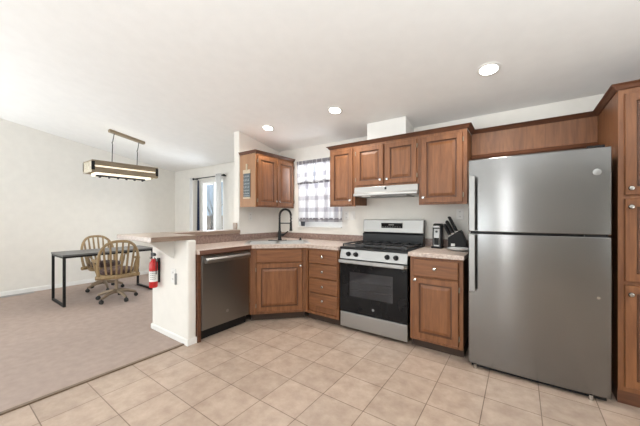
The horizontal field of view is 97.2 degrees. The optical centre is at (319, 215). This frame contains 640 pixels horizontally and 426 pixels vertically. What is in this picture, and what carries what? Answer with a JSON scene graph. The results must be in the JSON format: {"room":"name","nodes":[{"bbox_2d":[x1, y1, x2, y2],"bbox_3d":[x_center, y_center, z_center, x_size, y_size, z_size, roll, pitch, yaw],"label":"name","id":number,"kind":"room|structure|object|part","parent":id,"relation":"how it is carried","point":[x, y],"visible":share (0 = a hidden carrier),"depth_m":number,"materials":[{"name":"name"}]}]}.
{"room":"kitchen","nodes":[
{"label":"kitchen","id":0,"kind":"room"},
{"bbox_2d":[0,118,174,291],"bbox_3d":[-5.886,-0.286,3.126,0.120,3.073,8.700,0,0,35],"label":"wall","id":1,"kind":"structure","parent":0,"point":[48,204],"depth_m":4.93,"materials":[{"name":"beige paint"}]},
{"bbox_2d":[0,270,148,296],"bbox_3d":[-5.804,1.212,3.130,0.009,0.075,8.400,0,0,35],"label":"baseboard","id":2,"kind":"structure","parent":1,"relation":"attached to","point":[32,289],"depth_m":4.77,"materials":[{"name":"white paint"}]},
{"bbox_2d":[0,274,181,411],"bbox_3d":[-4.325,1.288,2.082,4.135,0.084,8.800,0,0,35],"label":"floor","id":3,"kind":"structure","parent":0,"point":[46,347],"depth_m":2.92,"materials":[{"name":"beige carpet"}]},
{"bbox_2d":[1,292,34,297],"bbox_3d":[-4.772,1.243,4.457,0.100,0.006,0.360,0,0,35],"label":"floor vent","id":4,"kind":"object","parent":3,"relation":"in","point":[27,292],"visible":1,"depth_m":4.46,"materials":[{"name":"beige metal"}]},
{"bbox_2d":[51,245,152,307],"bbox_3d":[-3.394,0.890,4.483,0.600,0.711,1.185,0,0,35],"label":"desk","id":5,"kind":"object","parent":3,"relation":"on","point":[64,255],"visible":0.83,"depth_m":4.16,"materials":[{"name":"black metal"}]},
{"bbox_3d":[-3.724,0.914,4.016,0.590,0.663,0.030,0,0,35],"label":"leg frame","id":6,"kind":"part","parent":5,"relation":"part of","materials":[{"name":"black metal"}]},
{"bbox_3d":[-3.390,0.570,4.480,0.584,0.025,1.177,0,0,35],"label":"apron frame","id":7,"kind":"part","parent":5,"relation":"part of","materials":[{"name":"black metal"}]},
{"bbox_3d":[-3.068,0.914,4.942,0.590,0.663,0.030,0,0,35],"label":"leg frame","id":8,"kind":"part","parent":5,"relation":"part of","materials":[{"name":"black metal"}]},
{"bbox_2d":[80,235,126,292],"bbox_3d":[-3.693,0.789,4.816,0.636,0.904,0.597,0,0,29],"label":"swivel armchair","id":9,"kind":"object","parent":3,"relation":"on","point":[89,266],"visible":0.73,"depth_m":4.77,"materials":[{"name":"brown wood"}]},
{"bbox_3d":[-3.725,1.134,4.683,0.060,0.106,0.242,0,0,29],"label":"leg","id":10,"kind":"part","parent":9,"relation":"part of","materials":[{"name":"beige wood"}]},
{"bbox_2d":[88,260,119,266],"bbox_3d":[-3.661,0.804,4.798,0.450,0.072,0.428,0,0,29],"label":"cushion","id":11,"kind":"object","parent":9,"relation":"on","point":[101,264],"depth_m":4.67,"materials":[{"name":"brown fabric"}]},
{"bbox_3d":[-3.661,0.868,4.798,0.500,0.055,0.472,0,0,29],"label":"seat","id":12,"kind":"part","parent":9,"relation":"part of","materials":[{"name":"brown wood"}]},
{"bbox_3d":[-3.538,1.134,4.849,0.247,0.106,0.059,0,0,-23],"label":"leg","id":13,"kind":"part","parent":9,"relation":"part of","materials":[{"name":"wood"}]},
{"bbox_2d":[91,240,139,304],"bbox_3d":[-3.011,0.789,4.181,0.597,0.904,0.636,0,0,-43],"label":"swivel armchair","id":14,"kind":"object","parent":3,"relation":"on","point":[116,272],"visible":1,"depth_m":4.04,"materials":[{"name":"brown wood"}]},
{"bbox_3d":[-3.169,1.134,4.197,0.247,0.106,0.059,0,0,-5],"label":"leg","id":15,"kind":"part","parent":14,"relation":"part of","materials":[{"name":"brown wood"}]},
{"bbox_3d":[-3.049,1.134,4.075,0.059,0.106,0.247,0,0,5],"label":"leg","id":16,"kind":"part","parent":14,"relation":"part of","materials":[{"name":"beige wood"}]},
{"bbox_3d":[-3.036,0.868,4.208,0.472,0.055,0.500,0,0,-43],"label":"seat","id":17,"kind":"part","parent":14,"relation":"part of","materials":[{"name":"brown wood"}]},
{"bbox_2d":[99,266,133,274],"bbox_3d":[-3.036,0.804,4.208,0.428,0.072,0.450,0,0,-43],"label":"cushion","id":18,"kind":"object","parent":14,"relation":"on","point":[129,270],"depth_m":4.06,"materials":[{"name":"brown fabric"}]},
{"bbox_3d":[-2.908,0.869,4.069,0.534,0.060,0.118,0,0,-43],"label":"rail","id":19,"kind":"part","parent":14,"relation":"part of","materials":[{"name":"brown wood"}]},
{"bbox_3d":[-2.918,1.134,4.139,0.254,0.106,0.057,0,0,31],"label":"leg","id":20,"kind":"part","parent":14,"relation":"part of","materials":[{"name":"wood"}]},
{"bbox_3d":[-2.940,1.134,4.298,0.242,0.106,0.060,0,0,-43],"label":"leg","id":21,"kind":"part","parent":14,"relation":"part of","materials":[{"name":"wood"}]},
{"bbox_2d":[153,240,195,338],"bbox_3d":[-1.544,0.743,2.961,0.732,1.014,0.088,0,0,35],"label":"wall","id":22,"kind":"structure","parent":0,"point":[174,306],"depth_m":2.81,"materials":[{"name":"beige paint"}]},
{"bbox_2d":[149,252,159,287],"bbox_3d":[-1.760,0.571,2.993,0.092,0.368,0.100,0,0,-5],"label":"fire extinguisher","id":23,"kind":"object","parent":22,"relation":"attached to","point":[154,265],"visible":1,"depth_m":2.96,"materials":[{"name":"red metal"}]},
{"bbox_2d":[117,232,195,242],"bbox_3d":[-1.669,0.212,2.864,0.766,0.044,0.425,0,0,35],"label":"breakfast bar","id":24,"kind":"object","parent":22,"relation":"on","point":[144,237],"visible":1,"depth_m":2.71,"materials":[{"name":"laminate"}]},
{"bbox_2d":[147,241,173,258],"bbox_3d":[-1.560,0.335,2.771,0.040,0.198,0.240,0,0,35],"label":"bracket","id":25,"kind":"object","parent":22,"relation":"attached to","point":[167,248],"visible":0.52,"depth_m":2.79,"materials":[{"name":"white paint"}]},
{"bbox_2d":[171,268,176,284],"bbox_3d":[-1.484,0.610,2.853,0.107,0.156,0.018,0,0,35],"label":"wall outlet","id":26,"kind":"object","parent":22,"relation":"attached to","point":[173,271],"visible":1,"depth_m":2.85,"materials":[{"name":"white plastic"}]},
{"bbox_2d":[175,162,233,231],"bbox_3d":[-2.093,0.095,5.721,3.572,2.310,0.120,0,0,35],"label":"wall","id":27,"kind":"structure","parent":0,"point":[182,178],"depth_m":6.04,"materials":[{"name":"beige paint"}]},
{"bbox_2d":[192,174,225,179],"bbox_3d":[-2.243,-0.780,5.693,1.096,0.048,0.099,0,0,35],"label":"curtain rod","id":28,"kind":"object","parent":27,"relation":"attached to","point":[223,174],"visible":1,"depth_m":5.72,"materials":[{"name":"black metal"}]},
{"bbox_2d":[189,178,192,230],"bbox_3d":[-2.724,0.210,5.948,0.120,2.020,0.048,0,0,35],"label":"drape","id":29,"kind":"object","parent":28,"relation":"hanging from","point":[190,182],"visible":0.61,"depth_m":5.95,"materials":[{"name":"white fabric"}]},
{"bbox_2d":[197,180,199,230],"bbox_3d":[-2.572,0.235,5.950,0.135,1.970,0.024,0,0,35],"label":"drape","id":30,"kind":"object","parent":28,"relation":"hanging from","point":[198,216],"visible":0.53,"depth_m":5.94,"materials":[{"name":"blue fabric"}]},
{"bbox_2d":[215,173,221,229],"bbox_3d":[-1.946,0.205,5.385,0.180,2.030,0.064,0,0,35],"label":"drape","id":31,"kind":"object","parent":28,"relation":"hanging from","point":[218,197],"visible":0.52,"depth_m":5.37,"materials":[{"name":"white fabric"}]},
{"bbox_2d":[201,178,223,229],"bbox_3d":[-2.175,0.250,5.780,0.830,2.000,0.080,0,0,35],"label":"door","id":32,"kind":"structure","parent":27,"relation":"in","point":[204,183],"depth_m":5.94,"materials":[{"name":"white paint"}]},
{"bbox_3d":[-2.304,0.250,5.892,0.390,1.900,0.035,0,0,35],"label":"fixed sash","id":33,"kind":"part","parent":32,"relation":"part of","materials":[{"name":"white paint"}]},
{"bbox_2d":[234,131,278,233],"bbox_3d":[-0.917,0.027,4.286,0.115,2.445,0.864,0,0,35],"label":"wall","id":34,"kind":"structure","parent":0,"point":[264,219],"depth_m":4.05,"materials":[{"name":"beige paint"}]},
{"bbox_2d":[248,212,251,219],"bbox_3d":[-1.001,0.005,4.060,0.009,0.116,0.072,0,0,35],"label":"wall outlet","id":35,"kind":"object","parent":34,"relation":"attached to","point":[249,213],"visible":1,"depth_m":4.05,"materials":[{"name":"white plastic"}]},
{"bbox_2d":[240,153,293,207],"bbox_3d":[-0.737,-0.479,4.118,0.364,0.718,0.771,0,0,35],"label":"upper cabinet","id":36,"kind":"object","parent":34,"relation":"attached to","point":[271,178],"visible":1,"depth_m":3.90,"materials":[{"name":"brown wood"}]},
{"bbox_2d":[243,164,250,198],"bbox_3d":[-0.992,-0.470,3.816,0.146,0.470,0.014,0,0,35],"label":"sign","id":37,"kind":"object","parent":36,"relation":"attached to","point":[246,173],"visible":1,"depth_m":3.81,"materials":[{"name":"grey wood"}]},
{"bbox_3d":[-0.979,-0.479,3.821,0.311,0.714,0.008,0,0,35],"label":"panel","id":38,"kind":"part","parent":36,"relation":"part of","materials":[{"name":"brown wood"}]},
{"bbox_3d":[-0.725,-0.474,3.888,0.019,0.668,0.353,0,0,35],"label":"door","id":39,"kind":"part","parent":36,"relation":"part of","materials":[{"name":"brown wood"}]},
{"bbox_2d":[239,149,295,161],"bbox_3d":[-0.751,-0.855,4.115,0.346,0.034,0.812,0,0,35],"label":"crown molding","id":40,"kind":"structure","parent":36,"relation":"on","point":[254,150],"depth_m":3.87,"materials":[{"name":"brown wood"}]},
{"bbox_3d":[-0.510,-0.474,4.191,0.019,0.668,0.350,0,0,35],"label":"door","id":41,"kind":"part","parent":36,"relation":"part of","materials":[{"name":"brown wood"}]},
{"bbox_2d":[0,0,639,171],"bbox_3d":[-1.998,-1.440,0.465,10.000,0.966,9.050,0,0,35],"label":"ceiling","id":42,"kind":"structure","parent":0,"point":[179,78],"depth_m":2.40,"materials":[{"name":"paint"}]},
{"bbox_2d":[83,129,157,181],"bbox_3d":[-3.142,-0.949,4.492,0.386,0.772,0.906,0,0,35],"label":"pendant light","id":43,"kind":"object","parent":42,"relation":"hanging from","point":[96,168],"visible":1,"depth_m":4.36,"materials":[{"name":"grey wood"}]},
{"bbox_3d":[-3.398,-0.713,4.130,0.340,0.155,0.010,0,0,35],"label":"glass","id":44,"kind":"part","parent":43,"relation":"part of","materials":[{"name":"beige glass"}]},
{"bbox_3d":[-3.087,-0.584,4.392,0.045,0.042,0.660,0,0,35],"label":"rail","id":45,"kind":"part","parent":43,"relation":"part of","materials":[{"name":"metal"}]},
{"bbox_3d":[-3.142,-0.723,4.492,0.380,0.175,0.900,0,0,35],"label":"rail","id":46,"kind":"part","parent":43,"relation":"part of","materials":[{"name":"grey wood"}]},
{"bbox_2d":[91,172,150,180],"bbox_3d":[-3.145,-0.630,4.487,0.336,0.050,0.710,0,0,35],"label":"diffuser","id":47,"kind":"object","parent":43,"relation":"attached to","point":[133,176],"depth_m":4.38,"materials":[{"name":"beige plastic"}]},
{"bbox_3d":[-3.142,-0.728,4.492,0.338,0.065,0.840,0,0,35],"label":"glass","id":48,"kind":"part","parent":43,"relation":"part of","materials":[{"name":"beige glass"}]},
{"bbox_2d":[261,125,273,130],"bbox_3d":[-0.684,-1.157,3.706,0.170,0.038,0.168,0,0,35],"label":"recessed light","id":49,"kind":"object","parent":42,"relation":"in","point":[265,127],"visible":1,"depth_m":3.70,"materials":[{"name":"white paint"}]},
{"bbox_2d":[327,106,342,113],"bbox_3d":[0.165,-1.158,3.093,0.170,0.038,0.168,0,0,35],"label":"recessed light","id":50,"kind":"object","parent":42,"relation":"in","point":[332,109],"visible":1,"depth_m":3.08,"materials":[{"name":"white paint"}]},
{"bbox_2d":[477,62,500,76],"bbox_3d":[1.339,-1.162,2.237,0.170,0.038,0.168,0,0,35],"label":"recessed light","id":51,"kind":"object","parent":42,"relation":"in","point":[490,68],"visible":1,"depth_m":2.23,"materials":[{"name":"white paint"}]},
{"bbox_2d":[0,312,639,425],"bbox_3d":[-0.560,1.290,-0.645,6.168,0.080,8.700,0,0,35],"label":"floor tile","id":52,"kind":"structure","parent":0,"point":[303,371],"depth_m":2.00,"materials":[{"name":"beige tile"}]},
{"bbox_2d":[0,343,183,415],"bbox_3d":[-3.196,1.245,0.104,0.033,0.010,6.475,0,0,35],"label":"trim","id":53,"kind":"structure","parent":52,"relation":"on","point":[182,344],"depth_m":2.10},
{"bbox_2d":[196,249,249,342],"bbox_3d":[-1.246,0.816,3.208,0.576,0.868,0.656,0,0,35],"label":"surround","id":54,"kind":"object","parent":52,"relation":"on","point":[198,257],"visible":0.29,"depth_m":2.79,"materials":[{"name":"brown wood"}]},
{"bbox_3d":[-1.426,0.816,2.953,0.576,0.868,0.032,0,0,35],"label":"panel","id":55,"kind":"part","parent":54,"relation":"part of","materials":[{"name":"brown wood"}]},
{"bbox_3d":[-1.050,0.390,3.090,0.114,0.016,0.614,0,0,35],"label":"rail","id":56,"kind":"part","parent":54,"relation":"part of","materials":[{"name":"brown wood"}]},
{"bbox_2d":[201,250,250,338],"bbox_3d":[-1.213,0.825,3.192,0.611,0.850,0.597,0,0,35],"label":"dishwasher","id":57,"kind":"object","parent":52,"relation":"on","point":[224,276],"visible":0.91,"depth_m":3.01,"materials":[{"name":"silver metal"}]},
{"bbox_3d":[-1.058,1.192,3.087,0.025,0.115,0.590,0,0,35],"label":"kick plate","id":58,"kind":"part","parent":57,"relation":"part of","materials":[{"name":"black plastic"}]},
{"bbox_3d":[-0.975,0.448,3.035,0.042,0.058,0.563,0,0,35],"label":"handle","id":59,"kind":"part","parent":57,"relation":"part of","materials":[{"name":"silver metal"}]},
{"bbox_2d":[250,248,305,319],"bbox_3d":[-0.525,0.816,3.604,0.661,0.868,0.547,0,0,-7],"label":"base cabinet","id":60,"kind":"object","parent":52,"relation":"on","point":[277,275],"visible":0.97,"depth_m":3.35,"materials":[{"name":"brown wood"}]},
{"bbox_2d":[195,232,362,254],"bbox_3d":[-0.548,0.309,3.390,1.522,0.145,1.758,0,0,35],"label":"countertop","id":61,"kind":"structure","parent":60,"relation":"on","point":[205,244],"depth_m":3.62,"materials":[{"name":"laminate"}]},
{"bbox_2d":[244,237,310,244],"bbox_3d":[-0.546,0.398,3.656,0.800,0.205,0.500,0,0,-10],"label":"sink","id":62,"kind":"object","parent":61,"relation":"in","point":[249,242],"visible":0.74,"depth_m":3.75,"materials":[{"name":"white ceramic"}]},
{"bbox_3d":[-0.723,0.420,3.591,0.330,0.161,0.340,0,0,-10],"label":"bowl","id":63,"kind":"part","parent":62,"relation":"part of","materials":[{"name":"silver metal"}]},
{"bbox_3d":[-0.358,0.420,3.653,0.330,0.161,0.340,0,0,-10],"label":"bowl","id":64,"kind":"part","parent":62,"relation":"part of","materials":[{"name":"silver metal"}]},
{"bbox_2d":[268,208,291,240],"bbox_3d":[-0.541,0.112,3.846,0.328,0.442,0.084,0,0,-4],"label":"faucet","id":65,"kind":"object","parent":61,"relation":"on","point":[283,209],"visible":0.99,"depth_m":3.83,"materials":[{"name":"black metal"}]},
{"bbox_3d":[-0.480,0.845,3.361,0.540,0.566,0.019,0,0,-10],"label":"door","id":66,"kind":"part","parent":60,"relation":"part of","materials":[{"name":"brown wood"}]},
{"bbox_2d":[306,248,341,325],"bbox_3d":[0.185,0.816,3.521,0.468,0.868,0.669,0,0,35],"label":"base cabinet","id":67,"kind":"object","parent":52,"relation":"on","point":[322,265],"visible":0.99,"depth_m":3.26,"materials":[{"name":"brown wood"}]},
{"bbox_3d":[0.031,0.982,3.268,0.400,0.144,0.020,0,0,35],"label":"drawer","id":68,"kind":"part","parent":67,"relation":"part of","materials":[{"name":"brown wood"}]},
{"bbox_3d":[0.031,0.819,3.268,0.400,0.166,0.020,0,0,35],"label":"drawer","id":69,"kind":"part","parent":67,"relation":"part of","materials":[{"name":"brown wood"}]},
{"bbox_3d":[0.031,0.647,3.268,0.400,0.162,0.020,0,0,35],"label":"drawer","id":70,"kind":"part","parent":67,"relation":"part of","materials":[{"name":"brown wood"}]},
{"bbox_3d":[0.031,0.476,3.268,0.400,0.163,0.020,0,0,35],"label":"drawer","id":71,"kind":"part","parent":67,"relation":"part of","materials":[{"name":"brown wood"}]},
{"bbox_2d":[339,219,424,341],"bbox_3d":[0.691,0.647,3.149,0.763,1.206,0.662,0,0,35],"label":"gas range","id":72,"kind":"object","parent":52,"relation":"on","point":[374,269],"visible":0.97,"depth_m":2.96,"materials":[{"name":"silver metal"}]},
{"bbox_2d":[350,272,392,302],"bbox_3d":[0.532,0.740,2.961,0.501,0.268,0.008,0,0,35],"label":"oven window","id":73,"kind":"structure","parent":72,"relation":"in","point":[364,286],"depth_m":2.95,"materials":[{"name":"black glass"}]},
{"bbox_3d":[0.515,0.490,2.902,0.729,0.038,0.056,0,0,35],"label":"handle","id":74,"kind":"part","parent":72,"relation":"part of","materials":[{"name":"silver metal"}]},
{"bbox_3d":[0.541,0.780,2.939,0.753,0.530,0.035,0,0,35],"label":"oven door","id":75,"kind":"part","parent":72,"relation":"part of","materials":[{"name":"black glass"}]},
{"bbox_3d":[0.543,0.416,2.941,0.753,0.104,0.051,0,0,35],"label":"control panel","id":76,"kind":"part","parent":72,"relation":"part of","materials":[{"name":"silver metal"}]},
{"bbox_3d":[0.549,1.136,2.949,0.753,0.164,0.052,0,0,35],"label":"storage drawer","id":77,"kind":"part","parent":72,"relation":"part of","materials":[{"name":"silver metal"}]},
{"bbox_2d":[340,243,422,253],"bbox_3d":[0.690,0.350,3.148,0.761,0.025,0.544,0,0,35],"label":"cooktop","id":78,"kind":"object","parent":72,"relation":"in","point":[380,249],"depth_m":2.98,"materials":[{"name":"black metal"}]},
{"bbox_3d":[0.867,0.121,3.381,0.741,0.154,0.071,0,0,35],"label":"backguard panel","id":79,"kind":"part","parent":72,"relation":"part of","materials":[{"name":"silver metal"}]},
{"bbox_2d":[410,256,468,357],"bbox_3d":[1.215,0.816,2.798,0.455,0.868,0.669,0,0,35],"label":"base cabinet","id":80,"kind":"object","parent":52,"relation":"on","point":[439,288],"visible":0.98,"depth_m":2.55,"materials":[{"name":"brown wood"}]},
{"bbox_3d":[1.043,0.482,2.558,0.388,0.160,0.020,0,0,35],"label":"drawer","id":81,"kind":"part","parent":80,"relation":"part of","materials":[{"name":"brown wood"}]},
{"bbox_3d":[1.043,0.856,2.558,0.388,0.564,0.019,0,0,35],"label":"door","id":82,"kind":"part","parent":80,"relation":"part of","materials":[{"name":"brown wood"}]},
{"bbox_2d":[408,238,468,260],"bbox_3d":[1.217,0.318,2.809,0.492,0.125,0.666,0,0,35],"label":"countertop","id":83,"kind":"structure","parent":80,"relation":"on","point":[427,251],"depth_m":2.63,"materials":[{"name":"laminate"}]},
{"bbox_2d":[431,223,443,248],"bbox_3d":[1.258,0.209,3.015,0.106,0.261,0.135,0,0,35],"label":"can opener","id":84,"kind":"object","parent":83,"relation":"on","point":[437,242],"visible":0.99,"depth_m":2.98,"materials":[{"name":"black plastic"}]},
{"bbox_3d":[1.234,0.228,2.980,0.060,0.185,0.030,0,0,35],"label":"panel","id":85,"kind":"part","parent":84,"relation":"part of","materials":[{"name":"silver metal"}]},
{"bbox_2d":[448,230,467,247],"bbox_3d":[1.432,0.243,2.931,0.170,0.193,0.112,0,0,35],"label":"knife block","id":86,"kind":"object","parent":83,"relation":"on","point":[458,239],"visible":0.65,"depth_m":2.89,"materials":[{"name":"black wood"}]},
{"bbox_2d":[445,221,453,234],"bbox_3d":[1.354,0.125,2.944,0.085,0.141,0.019,0,0,30],"label":"knife","id":87,"kind":"object","parent":86,"relation":"in","point":[446,222],"visible":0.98,"depth_m":2.94,"materials":[{"name":"black metal"}]},
{"bbox_2d":[448,216,457,232],"bbox_3d":[1.381,0.087,2.933,0.098,0.168,0.019,0,0,30],"label":"knife","id":88,"kind":"object","parent":86,"relation":"in","point":[449,218],"visible":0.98,"depth_m":2.93,"materials":[{"name":"black metal"}]},
{"bbox_2d":[447,247,468,250],"bbox_3d":[1.361,0.328,2.761,0.223,0.024,0.223,0,0,35],"label":"plate","id":89,"kind":"object","parent":83,"relation":"on","point":[450,248],"visible":0.9,"depth_m":2.78,"materials":[{"name":"white ceramic"}]},
{"bbox_2d":[469,145,611,400],"bbox_3d":[1.738,0.386,2.326,0.844,1.728,0.675,0,0,35],"label":"refrigerator","id":90,"kind":"object","parent":52,"relation":"on","point":[540,224],"visible":1,"depth_m":2.05,"materials":[{"name":"silver metal"}]},
{"bbox_3d":[1.243,0.380,2.298,0.044,0.460,0.058,0,0,35],"label":"handle","id":91,"kind":"part","parent":90,"relation":"part of","materials":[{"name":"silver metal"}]},
{"bbox_3d":[1.243,-0.102,2.298,0.044,0.445,0.058,0,0,35],"label":"handle","id":92,"kind":"part","parent":90,"relation":"part of","materials":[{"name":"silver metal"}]},
{"bbox_3d":[1.592,0.678,2.120,0.844,1.072,0.070,0,0,35],"label":"fresh food door","id":93,"kind":"part","parent":90,"relation":"part of","materials":[{"name":"silver metal"}]},
{"bbox_3d":[1.592,-0.167,2.120,0.844,0.590,0.070,0,0,35],"label":"freezer door","id":94,"kind":"part","parent":90,"relation":"part of","materials":[{"name":"silver metal"}]},
{"bbox_2d":[598,87,639,407],"bbox_3d":[2.512,0.206,1.876,0.860,2.088,0.684,0,0,35],"label":"pantry cabinet","id":95,"kind":"object","parent":52,"relation":"on","point":[619,121],"visible":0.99,"depth_m":1.86,"materials":[{"name":"brown wood"}]},
{"bbox_2d":[326,79,639,149],"bbox_3d":[1.474,-0.856,2.608,3.424,0.036,0.618,0,0,37],"label":"crown molding","id":96,"kind":"structure","parent":95,"relation":"attached to","point":[613,88],"depth_m":2.66,"materials":[{"name":"brown wood"}]},
{"bbox_3d":[2.349,0.161,1.645,0.860,1.998,0.020,0,0,35],"label":"frame","id":97,"kind":"part","parent":95,"relation":"part of","materials":[{"name":"brown wood"}]},
{"bbox_3d":[2.168,0.789,1.749,0.385,0.672,0.019,0,0,35],"label":"door","id":98,"kind":"part","parent":95,"relation":"part of","materials":[{"name":"brown wood"}]},
{"bbox_3d":[2.168,0.158,1.749,0.385,0.540,0.019,0,0,35],"label":"door","id":99,"kind":"part","parent":95,"relation":"part of","materials":[{"name":"brown wood"}]},
{"bbox_3d":[2.168,-0.470,1.749,0.385,0.665,0.019,0,0,35],"label":"door","id":100,"kind":"part","parent":95,"relation":"part of","materials":[{"name":"brown wood"}]},
{"bbox_2d":[367,116,413,139],"bbox_3d":[0.829,-0.994,3.316,0.460,0.204,0.290,0,0,35],"label":"wall","id":101,"kind":"structure","parent":0,"point":[401,125],"depth_m":3.19,"materials":[{"name":"white paint"}]},
{"bbox_2d":[279,94,603,239],"bbox_3d":[1.877,0.095,2.849,6.228,2.310,0.160,0,0,35],"label":"wall","id":102,"kind":"structure","parent":0,"point":[398,208],"depth_m":3.29,"materials":[{"name":"beige paint"}]},
{"bbox_2d":[195,232,362,243],"bbox_3d":[-0.548,0.288,3.390,1.522,0.102,1.757,0,0,35],"label":"backsplash","id":103,"kind":"structure","parent":102,"relation":"attached to","point":[202,239],"depth_m":3.90,"materials":[{"name":"brown laminate"}]},
{"bbox_2d":[298,222,341,227],"bbox_3d":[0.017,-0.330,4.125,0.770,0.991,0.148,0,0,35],"label":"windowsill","id":104,"kind":"structure","parent":102,"relation":"in","point":[307,224],"depth_m":4.08,"materials":[{"name":"white paint"}]},
{"bbox_3d":[-0.001,0.159,4.100,0.770,0.015,0.088,0,0,35],"label":"sill","id":105,"kind":"part","parent":104,"relation":"part of","materials":[{"name":"white paint"}]},
{"bbox_2d":[344,211,348,219],"bbox_3d":[0.359,-0.005,3.821,0.072,0.116,0.009,0,0,35],"label":"wall outlet","id":106,"kind":"object","parent":102,"relation":"attached to","point":[346,213],"visible":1,"depth_m":3.81,"materials":[{"name":"white plastic"}]},
{"bbox_2d":[330,146,366,206],"bbox_3d":[0.352,-0.476,3.595,0.358,0.723,0.374,0,0,35],"label":"upper cabinet","id":107,"kind":"object","parent":102,"relation":"attached to","point":[342,160],"visible":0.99,"depth_m":3.46,"materials":[{"name":"brown wood"}]},
{"bbox_3d":[0.265,-0.471,3.477,0.315,0.673,0.019,0,0,35],"label":"door","id":108,"kind":"part","parent":107,"relation":"part of","materials":[{"name":"brown wood"}]},
{"bbox_2d":[350,211,354,219],"bbox_3d":[0.436,-0.005,3.766,0.072,0.116,0.009,0,0,35],"label":"light switch","id":109,"kind":"object","parent":102,"relation":"attached to","point":[352,213],"visible":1,"depth_m":3.76,"materials":[{"name":"white plastic"}]},
{"bbox_2d":[355,136,418,187],"bbox_3d":[0.805,-0.588,3.275,0.748,0.500,0.374,0,0,35],"label":"upper cabinet","id":110,"kind":"object","parent":102,"relation":"attached to","point":[391,162],"visible":1,"depth_m":3.12,"materials":[{"name":"brown wood"}]},
{"bbox_3d":[0.570,-0.583,3.261,0.342,0.450,0.019,0,0,35],"label":"door","id":111,"kind":"part","parent":110,"relation":"part of","materials":[{"name":"brown wood"}]},
{"bbox_2d":[353,184,418,197],"bbox_3d":[0.804,-0.278,3.273,0.742,0.116,0.383,0,0,35],"label":"range hood","id":112,"kind":"object","parent":110,"relation":"attached to","point":[407,190],"visible":0.86,"depth_m":3.13,"materials":[{"name":"white metal"}]},
{"bbox_3d":[0.870,-0.583,3.048,0.342,0.450,0.019,0,0,35],"label":"door","id":113,"kind":"part","parent":110,"relation":"part of","materials":[{"name":"brown wood"}]},
{"bbox_2d":[419,128,471,204],"bbox_3d":[1.296,-0.476,2.927,0.450,0.723,0.374,0,0,35],"label":"upper cabinet","id":114,"kind":"object","parent":102,"relation":"attached to","point":[444,157],"visible":1,"depth_m":2.79,"materials":[{"name":"brown wood"}]},
{"bbox_2d":[425,238,468,247],"bbox_3d":[1.403,0.297,3.075,0.488,0.084,0.018,0,0,35],"label":"backsplash","id":115,"kind":"structure","parent":102,"relation":"attached to","point":[428,242],"depth_m":3.17,"materials":[{"name":"brown laminate"}]},
{"bbox_2d":[456,209,463,219],"bbox_3d":[1.497,-0.020,3.014,0.072,0.116,0.009,0,0,35],"label":"wall outlet","id":116,"kind":"object","parent":102,"relation":"attached to","point":[459,212],"visible":1,"depth_m":3.01,"materials":[{"name":"white plastic"}]},
{"bbox_2d":[471,116,598,159],"bbox_3d":[1.949,-0.707,2.640,0.936,0.263,0.098,0,0,35],"label":"board","id":117,"kind":"object","parent":102,"relation":"attached to","point":[574,134],"visible":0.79,"depth_m":2.58,"materials":[{"name":"brown wood"}]},
{"bbox_3d":[1.931,-0.599,2.615,0.936,0.047,0.036,0,0,35],"label":"trim","id":118,"kind":"part","parent":117,"relation":"part of","materials":[{"name":"brown wood"}]},
{"bbox_3d":[0.003,-0.795,4.056,0.791,0.016,0.036,0,0,35],"label":"curtain rod","id":119,"kind":"object","parent":102,"relation":"attached to","visible":0},
{"bbox_2d":[297,159,313,183],"bbox_3d":[-0.216,-0.638,4.120,0.315,0.337,0.029,0,0,35],"label":"curtain","id":120,"kind":"object","parent":119,"relation":"hanging from","point":[305,169],"visible":1,"depth_m":4.11,"materials":[{"name":"white fabric"}]},
{"bbox_2d":[314,157,329,182],"bbox_3d":[0.096,-0.638,3.899,0.440,0.337,0.029,0,0,35],"label":"curtain","id":121,"kind":"object","parent":119,"relation":"hanging from","point":[322,165],"visible":0.57,"depth_m":3.94,"materials":[{"name":"white fabric"}]},
{"bbox_3d":[0.003,-0.488,4.056,0.791,0.016,0.036,0,0,35],"label":"curtain rod","id":122,"kind":"object","parent":102,"relation":"attached to","visible":0},
{"bbox_2d":[298,180,315,221],"bbox_3d":[-0.198,-0.217,4.147,0.315,0.599,0.031,0,0,35],"label":"curtain","id":123,"kind":"object","parent":122,"relation":"hanging from","point":[306,191],"visible":0.9,"depth_m":4.14,"materials":[{"name":"white fabric"}]},
{"bbox_2d":[315,180,341,221],"bbox_3d":[0.115,-0.217,3.926,0.440,0.599,0.031,0,0,35],"label":"curtain","id":124,"kind":"object","parent":122,"relation":"hanging from","point":[324,212],"visible":0.7,"depth_m":3.95,"materials":[{"name":"white fabric"}]},
{"label":"outside","id":125,"kind":"structure","parent":0,"visible":0},
{"bbox_3d":[10.229,1.550,31.752,60.000,0.100,56.350,0,0,35],"label":"ground","id":126,"kind":"structure","parent":125,"visible":0},
{"bbox_2d":[206,216,222,229],"bbox_3d":[-5.120,0.740,15.265,18.000,1.520,0.280,0,0,35],"label":"wall","id":127,"kind":"structure","parent":126,"relation":"on","point":[208,218],"depth_m":15.96,"materials":[{"name":"white paint"}]},
{"bbox_2d":[206,193,222,229],"bbox_3d":[-4.690,0.088,12.803,1.046,2.830,1.791,0,0,15],"label":"bare tree","id":128,"kind":"object","parent":126,"relation":"on","point":[211,227],"visible":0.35,"depth_m":12.66,"materials":[{"name":"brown plant"}]},
{"bbox_3d":[-1.469,0.743,3.554,0.169,1.014,0.967,0,0,35],"label":"wall","id":129,"kind":"structure","parent":0,"visible":0},
{"bbox_2d":[151,323,196,346],"bbox_3d":[-1.277,1.220,3.337,0.750,0.060,1.029,0,0,35],"label":"baseboard","id":130,"kind":"structure","parent":129,"relation":"attached to","point":[187,342],"depth_m":2.83,"materials":[{"name":"white paint"}]},
{"bbox_2d":[160,223,239,235],"bbox_3d":[-1.470,0.165,3.566,0.249,0.140,0.949,0,0,35],"label":"ledge cap","id":131,"kind":"object","parent":129,"relation":"on","point":[234,230],"visible":0.81,"depth_m":3.54,"materials":[{"name":"laminate"}]}
]}

